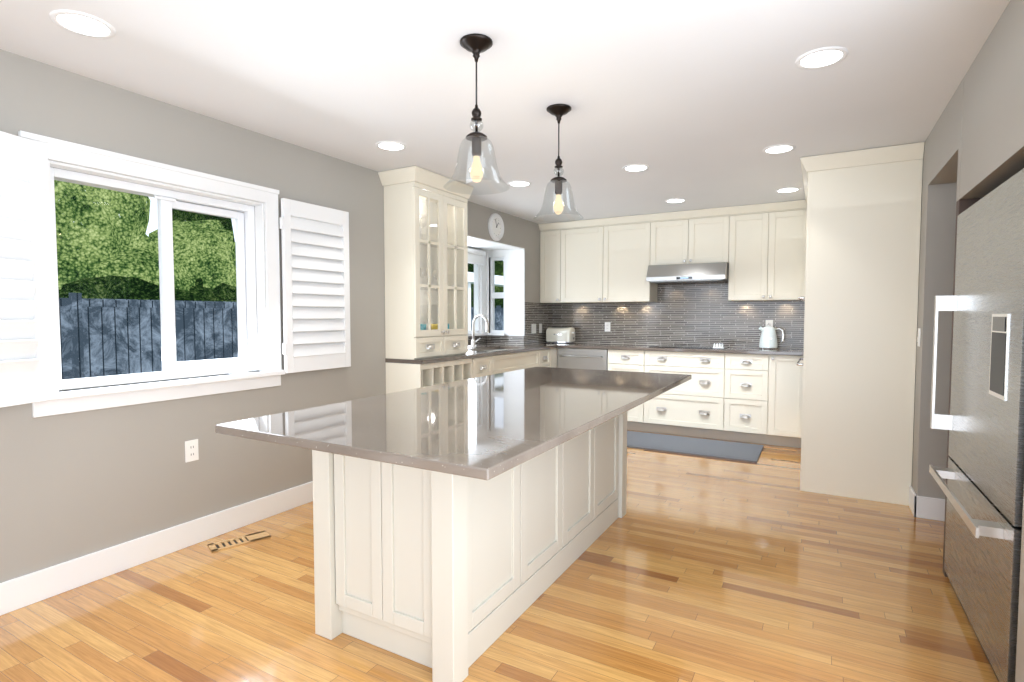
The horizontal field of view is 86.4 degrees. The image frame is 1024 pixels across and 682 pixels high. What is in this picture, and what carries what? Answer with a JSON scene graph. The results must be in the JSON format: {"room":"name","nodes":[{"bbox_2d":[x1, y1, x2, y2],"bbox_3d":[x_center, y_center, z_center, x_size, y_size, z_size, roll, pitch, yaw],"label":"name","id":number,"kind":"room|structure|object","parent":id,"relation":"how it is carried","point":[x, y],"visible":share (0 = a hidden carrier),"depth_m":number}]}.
{"room":"kitchen","nodes":[
{"label":"kitchen","id":0,"kind":"room"},
{"bbox_2d":[0,49,551,582],"bbox_3d":[-1.735,-0.091,3.629,0.643,2.360,8.320,2,3,29],"label":"wall","id":1,"kind":"structure","parent":0,"point":[76,485],"depth_m":2.92},
{"bbox_2d":[18,131,284,417],"bbox_3d":[-1.828,-0.305,2.919,0.198,1.224,1.268,2,3,29],"label":"window","id":2,"kind":"structure","parent":1,"relation":"in","point":[252,317],"depth_m":2.94},
{"bbox_2d":[0,131,53,407],"bbox_3d":[-2.056,-0.280,2.091,0.037,1.097,0.552,0,3,9],"label":"window shutter","id":3,"kind":"object","parent":2,"relation":"attached to","point":[26,363],"visible":1,"depth_m":2.26},
{"bbox_2d":[0,481,312,615],"bbox_3d":[-2.211,1.091,2.186,0.014,0.135,4.945,2,3,29],"label":"baseboard","id":4,"kind":"structure","parent":1,"relation":"attached to","point":[31,588],"depth_m":2.75},
{"bbox_2d":[185,439,198,461],"bbox_3d":[-1.751,0.600,2.986,0.007,0.115,0.070,2,3,29],"label":"outlet","id":5,"kind":"object","parent":1,"relation":"attached to","point":[191,451],"visible":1,"depth_m":2.98},
{"bbox_2d":[279,198,350,372],"bbox_3d":[-1.304,-0.354,3.658,0.037,1.097,0.552,2,3,29],"label":"window shutter","id":6,"kind":"object","parent":1,"relation":"attached to","point":[316,286],"visible":1,"depth_m":3.63},
{"bbox_2d":[468,248,504,333],"bbox_3d":[-0.608,-0.544,5.836,0.342,0.968,1.715,2,3,29],"label":"window","id":7,"kind":"structure","parent":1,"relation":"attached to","point":[475,256],"depth_m":6.49},
{"bbox_2d":[488,213,503,240],"bbox_3d":[-0.160,-1.190,5.699,0.036,0.284,0.284,2,3,29],"label":"clock","id":8,"kind":"object","parent":1,"relation":"attached to","point":[496,227],"visible":1,"depth_m":5.69},
{"bbox_2d":[531,324,535,333],"bbox_3d":[0.263,-0.147,6.510,0.010,0.115,0.116,2,3,29],"label":"electrical outlet","id":9,"kind":"object","parent":1,"relation":"attached to","point":[533,328],"visible":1,"depth_m":6.49},
{"bbox_2d":[0,430,997,681],"bbox_3d":[0.372,1.183,2.501,5.750,0.080,8.320,2,3,29],"label":"floor","id":10,"kind":"structure","parent":0,"point":[700,568],"depth_m":2.35},
{"bbox_2d":[207,531,270,551],"bbox_3d":[-1.516,1.114,3.039,0.300,0.008,0.110,-2,4,-41],"label":"floor vent","id":11,"kind":"object","parent":10,"relation":"in","point":[235,542],"visible":1,"depth_m":3.03},
{"bbox_2d":[437,355,496,384],"bbox_3d":[-0.402,0.580,5.032,0.347,0.888,0.414,2,3,29],"label":"base cabinet","id":12,"kind":"object","parent":10,"relation":"on","point":[460,369],"depth_m":4.75},
{"bbox_2d":[385,343,556,362],"bbox_3d":[-0.242,0.107,5.278,0.362,0.031,2.440,2,3,29],"label":"countertop","id":13,"kind":"structure","parent":12,"relation":"on","point":[538,346],"depth_m":4.87},
{"bbox_2d":[378,166,472,359],"bbox_3d":[-0.679,-0.590,4.463,0.367,1.436,0.770,2,3,29],"label":"hutch","id":14,"kind":"object","parent":13,"relation":"on","point":[426,257],"visible":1,"depth_m":4.28},
{"bbox_2d":[312,415,626,681],"bbox_3d":[-0.027,0.693,2.793,0.670,0.873,1.880,2,3,29],"label":"kitchen island","id":15,"kind":"object","parent":10,"relation":"on","point":[461,527],"depth_m":2.08},
{"bbox_2d":[215,367,690,482],"bbox_3d":[0.056,0.253,2.540,1.052,0.028,2.324,2,3,29],"label":"island countertop","id":16,"kind":"structure","parent":15,"relation":"on","point":[483,428],"depth_m":1.88},
{"bbox_2d":[497,347,544,373],"bbox_3d":[-0.091,0.554,5.582,0.347,0.888,1.080,2,3,29],"label":"base cabinet","id":17,"kind":"object","parent":10,"relation":"on","point":[523,359],"depth_m":5.55},
{"bbox_2d":[545,347,556,367],"bbox_3d":[0.246,0.526,6.180,0.347,0.888,0.525,2,3,29],"label":"base cabinet","id":18,"kind":"object","parent":10,"relation":"on","point":[551,355],"depth_m":6.16},
{"bbox_2d":[557,347,608,369],"bbox_3d":[0.917,0.516,6.424,0.623,0.885,0.598,2,3,29],"label":"dishwasher","id":19,"kind":"object","parent":10,"relation":"on","point":[567,357],"depth_m":6.13},
{"bbox_2d":[609,351,644,431],"bbox_3d":[1.372,0.527,6.168,0.410,0.888,0.597,2,3,29],"label":"base cabinet","id":20,"kind":"object","parent":10,"relation":"on","point":[631,361],"depth_m":5.88},
{"bbox_2d":[645,351,724,439],"bbox_3d":[1.901,0.541,5.870,0.805,0.888,0.597,2,3,29],"label":"base cabinet","id":21,"kind":"object","parent":10,"relation":"on","point":[695,407],"depth_m":5.59},
{"bbox_2d":[557,343,803,354],"bbox_3d":[1.606,0.074,5.993,2.880,0.031,0.621,2,3,29],"label":"countertop","id":22,"kind":"structure","parent":21,"relation":"on","point":[592,346],"depth_m":5.61},
{"bbox_2d":[546,327,574,342],"bbox_3d":[0.604,-0.075,6.696,0.343,0.198,0.196,2,3,29],"label":"toaster","id":23,"kind":"object","parent":22,"relation":"on","point":[561,334],"visible":1,"depth_m":6.62},
{"bbox_2d":[649,343,728,346],"bbox_3d":[1.898,0.038,5.843,0.760,0.053,0.430,2,3,29],"label":"cooktop","id":24,"kind":"object","parent":22,"relation":"in","point":[714,344],"depth_m":5.84},
{"bbox_2d":[759,324,783,348],"bbox_3d":[2.634,-0.047,5.545,0.240,0.250,0.180,2,3,29],"label":"kettle","id":25,"kind":"object","parent":22,"relation":"on","point":[768,338],"visible":1,"depth_m":5.50},
{"bbox_2d":[627,431,763,462],"bbox_3d":[1.571,1.001,5.326,1.560,0.017,0.670,2,3,29],"label":"kitchen mat","id":26,"kind":"object","parent":10,"relation":"on","point":[736,451],"visible":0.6,"depth_m":5.17},
{"bbox_2d":[725,355,776,445],"bbox_3d":[2.449,0.555,5.562,0.454,0.888,0.597,2,3,29],"label":"base cabinet","id":27,"kind":"object","parent":10,"relation":"on","point":[746,394],"depth_m":5.30},
{"bbox_2d":[777,355,802,447],"bbox_3d":[2.733,0.563,5.402,0.315,0.888,0.597,2,3,29],"label":"base cabinet","id":28,"kind":"object","parent":10,"relation":"on","point":[789,375],"depth_m":5.14},
{"bbox_2d":[797,142,924,505],"bbox_3d":[2.789,-0.133,4.545,0.709,2.357,1.976,2,3,29],"label":"pantry cabinet","id":29,"kind":"object","parent":10,"relation":"on","point":[860,299],"visible":0.98,"depth_m":3.70},
{"bbox_2d":[929,168,1023,681],"bbox_3d":[2.099,0.307,1.973,0.803,1.720,1.000,2,3,29],"label":"fridge","id":30,"kind":"object","parent":10,"relation":"on","point":[982,422],"visible":1,"depth_m":1.98},
{"bbox_2d":[0,0,1009,223],"bbox_3d":[0.633,-1.247,2.239,5.150,0.080,8.320,2,3,29],"label":"ceiling","id":31,"kind":"structure","parent":0,"point":[699,104],"depth_m":2.54},
{"bbox_2d":[49,9,115,37],"bbox_3d":[-1.619,-1.195,2.063,0.200,0.006,0.200,2,3,29],"label":"recessed light","id":32,"kind":"object","parent":31,"relation":"in","point":[82,23],"visible":1,"depth_m":2.05},
{"bbox_2d":[375,141,406,150],"bbox_3d":[-0.784,-1.264,3.543,0.200,0.006,0.200,2,3,29],"label":"recessed light","id":33,"kind":"object","parent":31,"relation":"in","point":[391,145],"visible":1,"depth_m":3.53},
{"bbox_2d":[443,33,508,194],"bbox_3d":[-0.144,-0.915,2.210,0.270,0.579,0.270,2,3,29],"label":"pendant light","id":34,"kind":"object","parent":31,"relation":"hanging from","point":[475,44],"visible":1,"depth_m":2.20},
{"bbox_2d":[508,181,530,186],"bbox_3d":[0.063,-1.312,4.557,0.200,0.006,0.200,2,3,29],"label":"recessed light","id":35,"kind":"object","parent":31,"relation":"in","point":[519,183],"visible":1,"depth_m":4.54},
{"bbox_2d":[535,104,581,221],"bbox_3d":[0.249,-0.948,2.917,0.270,0.579,0.270,2,3,29],"label":"pendant light","id":36,"kind":"object","parent":31,"relation":"hanging from","point":[558,111],"visible":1,"depth_m":2.90},
{"bbox_2d":[622,164,649,171],"bbox_3d":[0.925,-1.290,4.071,0.200,0.006,0.200,2,3,29],"label":"recessed light","id":37,"kind":"object","parent":31,"relation":"in","point":[635,167],"visible":0.98,"depth_m":4.05},
{"bbox_2d":[665,198,685,202],"bbox_3d":[1.569,-1.344,5.233,0.200,0.006,0.200,2,3,29],"label":"recessed light","id":38,"kind":"object","parent":31,"relation":"in","point":[676,200],"visible":0.98,"depth_m":5.22},
{"bbox_2d":[763,144,795,153],"bbox_3d":[1.767,-1.268,3.609,0.200,0.006,0.200,2,3,29],"label":"recessed light","id":39,"kind":"object","parent":31,"relation":"in","point":[780,148],"visible":1,"depth_m":3.60},
{"bbox_2d":[775,187,800,192],"bbox_3d":[2.421,-1.323,4.789,0.200,0.006,0.200,2,3,29],"label":"recessed light","id":40,"kind":"object","parent":31,"relation":"in","point":[787,189],"visible":0.98,"depth_m":4.79},
{"bbox_2d":[795,46,848,68],"bbox_3d":[1.323,-1.208,2.334,0.200,0.006,0.200,2,3,29],"label":"recessed light","id":41,"kind":"object","parent":31,"relation":"in","point":[821,57],"visible":1,"depth_m":2.32},
{"bbox_2d":[552,208,804,348],"bbox_3d":[2.641,-0.196,5.845,5.140,2.360,0.158,2,3,29],"label":"wall","id":42,"kind":"structure","parent":0,"point":[702,314],"depth_m":6.13},
{"bbox_2d":[539,228,566,302],"bbox_3d":[0.567,-0.904,6.699,0.332,0.876,0.331,2,3,29],"label":"upper cabinet","id":43,"kind":"object","parent":42,"relation":"attached to","point":[553,243],"depth_m":6.56},
{"bbox_2d":[605,322,609,331],"bbox_3d":[1.154,-0.171,6.590,0.070,0.115,0.007,2,3,29],"label":"electrical outlet","id":44,"kind":"object","parent":42,"relation":"attached to","point":[607,326],"visible":1,"depth_m":6.59},
{"bbox_2d":[567,220,657,302],"bbox_3d":[1.127,-0.889,6.384,1.192,0.876,0.331,2,3,29],"label":"upper cabinet","id":45,"kind":"object","parent":42,"relation":"attached to","point":[605,261],"depth_m":6.22},
{"bbox_2d":[643,207,734,283],"bbox_3d":[1.905,-1.007,5.845,0.808,0.733,0.496,2,3,29],"label":"upper cabinet","id":46,"kind":"object","parent":42,"relation":"attached to","point":[684,248],"depth_m":5.74},
{"bbox_2d":[719,208,806,300],"bbox_3d":[2.589,-0.850,5.561,0.788,0.876,0.331,2,3,29],"label":"upper cabinet","id":47,"kind":"object","parent":42,"relation":"attached to","point":[747,254],"depth_m":5.40},
{"bbox_2d":[765,320,772,326],"bbox_3d":[2.696,-0.165,5.720,0.070,0.115,0.007,2,3,29],"label":"electrical outlet","id":48,"kind":"object","parent":42,"relation":"attached to","point":[770,322],"visible":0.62,"depth_m":5.71},
{"bbox_2d":[911,0,1023,681],"bbox_3d":[1.968,0.007,1.545,0.806,2.360,8.320,2,3,29],"label":"wall","id":49,"kind":"structure","parent":0,"point":[973,149],"depth_m":2.65},
{"bbox_2d":[917,328,920,346],"bbox_3d":[2.580,-0.023,3.462,0.010,0.115,0.070,2,3,29],"label":"light switch","id":50,"kind":"object","parent":49,"relation":"attached to","point":[919,335],"visible":1,"depth_m":3.44},
{"bbox_2d":[909,486,944,520],"bbox_3d":[1.202,1.150,0.920,0.164,0.135,6.088,2,3,29],"label":"baseboard","id":51,"kind":"structure","parent":49,"relation":"attached to","point":[927,507],"depth_m":3.38},
{"label":"outside","id":52,"kind":"structure","parent":0,"visible":0},
{"bbox_3d":[-16.459,0.914,18.520,39.200,0.150,44.000,2,3,29],"label":"ground","id":53,"kind":"structure","parent":52,"visible":0},
{"bbox_2d":[54,180,503,307],"bbox_3d":[-5.418,-1.040,13.202,7.566,5.850,36.704,2,3,29],"label":"trees","id":54,"kind":"object","parent":53,"relation":"on","point":[126,217],"depth_m":8.50},
{"bbox_2d":[59,293,503,379],"bbox_3d":[-2.892,0.242,10.261,0.110,1.970,33.000,2,3,29],"label":"fence","id":55,"kind":"object","parent":53,"relation":"on","point":[110,361],"depth_m":6.93},
{"bbox_2d":[468,272,503,330],"bbox_3d":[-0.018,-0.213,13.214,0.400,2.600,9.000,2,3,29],"label":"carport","id":56,"kind":"object","parent":53,"relation":"on","point":[499,281],"depth_m":11.45}
]}

